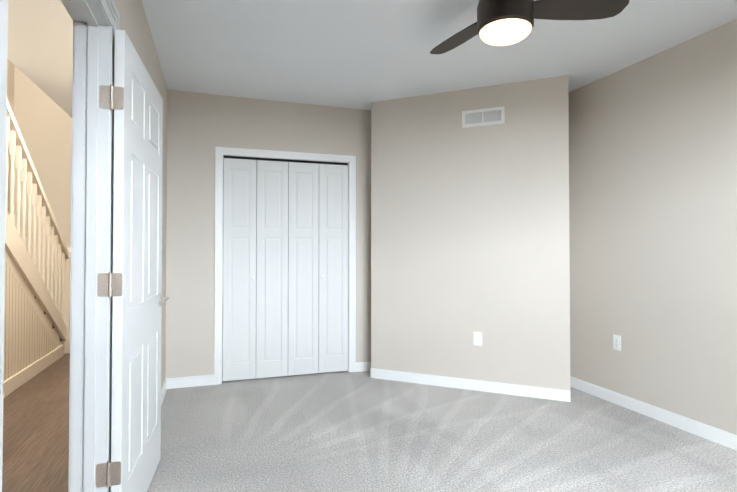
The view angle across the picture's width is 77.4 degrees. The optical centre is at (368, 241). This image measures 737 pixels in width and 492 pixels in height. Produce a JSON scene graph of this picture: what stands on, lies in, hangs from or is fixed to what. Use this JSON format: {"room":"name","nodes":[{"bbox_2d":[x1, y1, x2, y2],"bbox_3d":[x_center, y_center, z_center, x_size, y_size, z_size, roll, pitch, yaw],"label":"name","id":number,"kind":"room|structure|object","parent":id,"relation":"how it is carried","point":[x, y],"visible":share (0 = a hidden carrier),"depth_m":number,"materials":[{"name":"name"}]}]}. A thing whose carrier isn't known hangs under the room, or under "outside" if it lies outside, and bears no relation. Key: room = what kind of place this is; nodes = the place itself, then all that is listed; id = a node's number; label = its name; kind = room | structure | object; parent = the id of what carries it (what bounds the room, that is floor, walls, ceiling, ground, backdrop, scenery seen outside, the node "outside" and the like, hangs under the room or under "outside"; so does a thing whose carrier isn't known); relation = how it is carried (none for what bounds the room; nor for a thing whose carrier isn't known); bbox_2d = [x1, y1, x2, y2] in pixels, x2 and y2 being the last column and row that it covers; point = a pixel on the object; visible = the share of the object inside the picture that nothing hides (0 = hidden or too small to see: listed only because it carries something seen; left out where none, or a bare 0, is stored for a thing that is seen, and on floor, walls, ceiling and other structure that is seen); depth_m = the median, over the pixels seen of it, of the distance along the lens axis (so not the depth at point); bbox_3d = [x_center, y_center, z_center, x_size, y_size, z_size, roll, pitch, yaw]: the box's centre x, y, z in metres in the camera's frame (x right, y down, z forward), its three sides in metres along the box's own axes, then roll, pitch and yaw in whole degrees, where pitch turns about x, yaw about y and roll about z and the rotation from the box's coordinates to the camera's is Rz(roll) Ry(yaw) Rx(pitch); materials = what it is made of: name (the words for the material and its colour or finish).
{"room":"empty bedroom","nodes":[
{"label":"empty bedroom","id":0,"kind":"room"},
{"bbox_2d":[7,59,14,214],"bbox_3d":[-3.794,-1.364,2.870,0.100,5.200,7.550,0,-1,-19],"label":"wall","id":1,"kind":"structure","parent":0,"point":[10,66],"depth_m":6.27,"materials":[{"name":"beige paint"}]},
{"bbox_2d":[2,353,69,491],"bbox_3d":[-2.705,1.271,3.198,2.200,0.060,7.350,0,-1,-19],"label":"floor","id":2,"kind":"structure","parent":0,"point":[36,433],"depth_m":2.97,"materials":[{"name":"brown wood"}]},
{"bbox_2d":[3,99,70,397],"bbox_3d":[-3.023,-0.520,2.449,1.076,3.500,6.058,0,-1,-19],"label":"stairs","id":3,"kind":"structure","parent":2,"relation":"on","point":[36,330],"depth_m":4.21,"materials":[{"name":"beige wood"}]},
{"bbox_2d":[7,0,72,117],"bbox_3d":[-2.783,-2.749,3.233,2.234,2.620,7.350,0,-1,-19],"label":"ceiling","id":4,"kind":"structure","parent":0,"point":[40,44],"depth_m":3.36,"materials":[{"name":"beige paint"}]},
{"bbox_2d":[15,66,71,307],"bbox_3d":[-3.862,-1.304,6.778,2.230,5.200,0.100,0,-1,-19],"label":"wall","id":5,"kind":"structure","parent":0,"point":[43,120],"depth_m":6.49,"materials":[{"name":"beige paint"}]},
{"bbox_2d":[114,0,166,388],"bbox_3d":[-1.535,-0.149,3.166,0.118,2.780,8.200,0,-1,-19],"label":"wall","id":6,"kind":"structure","parent":0,"point":[133,23],"depth_m":3.06,"materials":[{"name":"beige paint"}]},
{"bbox_2d":[0,0,119,491],"bbox_3d":[-0.883,0.139,1.233,0.150,2.145,1.260,0,-1,-19],"label":"door frame","id":7,"kind":"structure","parent":6,"relation":"attached to","point":[95,24],"depth_m":1.74,"materials":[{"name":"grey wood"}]},
{"bbox_2d":[106,29,169,491],"bbox_3d":[-1.061,0.199,2.190,0.154,2.030,0.874,0,-1,-19],"label":"entry door","id":8,"kind":"structure","parent":6,"relation":"in","point":[135,276],"depth_m":1.98,"materials":[{"name":"white wood"}]},
{"bbox_2d":[161,378,168,404],"bbox_3d":[-1.376,1.192,2.880,0.013,0.088,2.205,0,-1,-19],"label":"baseboard","id":9,"kind":"structure","parent":6,"relation":"attached to","point":[166,383],"depth_m":3.73,"materials":[{"name":"white wood"}]},
{"bbox_2d":[165,90,370,378],"bbox_3d":[-0.279,-0.016,4.833,3.330,2.564,0.760,0,-1,-19],"label":"wall","id":10,"kind":"structure","parent":0,"point":[201,127],"depth_m":4.05,"materials":[{"name":"beige paint"}]},
{"bbox_2d":[169,375,213,388],"bbox_3d":[-1.532,1.209,3.984,0.364,0.088,0.013,0,-1,-19],"label":"baseboard","id":11,"kind":"structure","parent":10,"relation":"attached to","point":[203,380],"depth_m":3.98,"materials":[{"name":"white wood"}]},
{"bbox_2d":[214,147,355,384],"bbox_3d":[-0.760,0.210,4.310,1.298,2.097,0.116,0,-1,-19],"label":"trim","id":12,"kind":"structure","parent":10,"relation":"attached to","point":[266,155],"depth_m":4.25,"materials":[{"name":"white wood"}]},
{"bbox_2d":[223,158,347,380],"bbox_3d":[-0.751,0.247,4.282,1.156,1.990,0.063,0,-1,-19],"label":"bifold closet door","id":13,"kind":"structure","parent":10,"relation":"in","point":[285,268],"depth_m":4.27,"materials":[{"name":"white wood"}]},
{"bbox_2d":[142,0,736,109],"bbox_3d":[0.497,-1.383,2.530,3.546,0.100,5.660,0,-1,-19],"label":"ceiling","id":14,"kind":"structure","parent":0,"point":[359,54],"depth_m":3.12,"materials":[{"name":"white paint"}]},
{"bbox_2d":[430,0,628,53],"bbox_3d":[0.678,-1.163,2.375,1.027,0.342,0.978,0,-1,-19],"label":"fan light","id":15,"kind":"object","parent":14,"relation":"hanging from","point":[503,22],"visible":1,"depth_m":2.24,"materials":[{"name":"brown metal"}]},
{"bbox_2d":[147,366,736,491],"bbox_3d":[0.481,1.260,2.484,3.380,0.060,5.460,0,-1,-19],"label":"floor carpet","id":16,"kind":"object","parent":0,"point":[345,431],"visible":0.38,"depth_m":2.82,"materials":[{"name":"grey carpet"}]},
{"bbox_2d":[371,75,569,389],"bbox_3d":[0.903,-0.027,4.106,1.553,2.564,1.373,0,-1,-19],"label":"wall","id":17,"kind":"structure","parent":0,"point":[469,231],"depth_m":3.91,"materials":[{"name":"beige paint"}]},
{"bbox_2d":[357,362,572,401],"bbox_3d":[0.744,1.210,4.032,1.287,0.088,1.390,0,-1,-19],"label":"baseboard","id":18,"kind":"structure","parent":17,"relation":"attached to","point":[452,382],"depth_m":3.89,"materials":[{"name":"white wood"}]},
{"bbox_2d":[474,332,481,345],"bbox_3d":[0.920,0.816,3.877,0.070,0.114,0.007,0,-1,24],"label":"outlet","id":19,"kind":"object","parent":17,"relation":"attached to","point":[478,338],"visible":1,"depth_m":3.87,"materials":[{"name":"white plastic"}]},
{"bbox_2d":[462,106,504,127],"bbox_3d":[0.963,-1.054,3.884,0.353,0.143,0.012,0,-1,24],"label":"air vent","id":20,"kind":"object","parent":17,"relation":"in","point":[484,117],"visible":1,"depth_m":3.88,"materials":[{"name":"white metal"}]},
{"bbox_2d":[568,19,736,434],"bbox_3d":[2.130,-0.043,3.060,0.100,2.564,5.660,0,-1,-19],"label":"wall","id":21,"kind":"structure","parent":0,"point":[653,204],"depth_m":3.19,"materials":[{"name":"beige paint"}]},
{"bbox_2d":[613,334,620,350],"bbox_3d":[1.908,0.775,3.537,0.007,0.114,0.070,0,-1,-19],"label":"outlet","id":22,"kind":"object","parent":21,"relation":"attached to","point":[616,342],"visible":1,"depth_m":3.53,"materials":[{"name":"white plastic"}]},
{"bbox_2d":[570,376,736,450],"bbox_3d":[2.347,1.182,2.217,0.013,0.088,3.758,0,-1,-19],"label":"baseboard","id":23,"kind":"structure","parent":21,"relation":"attached to","point":[715,435],"depth_m":3.17,"materials":[{"name":"white wood"}]}
]}

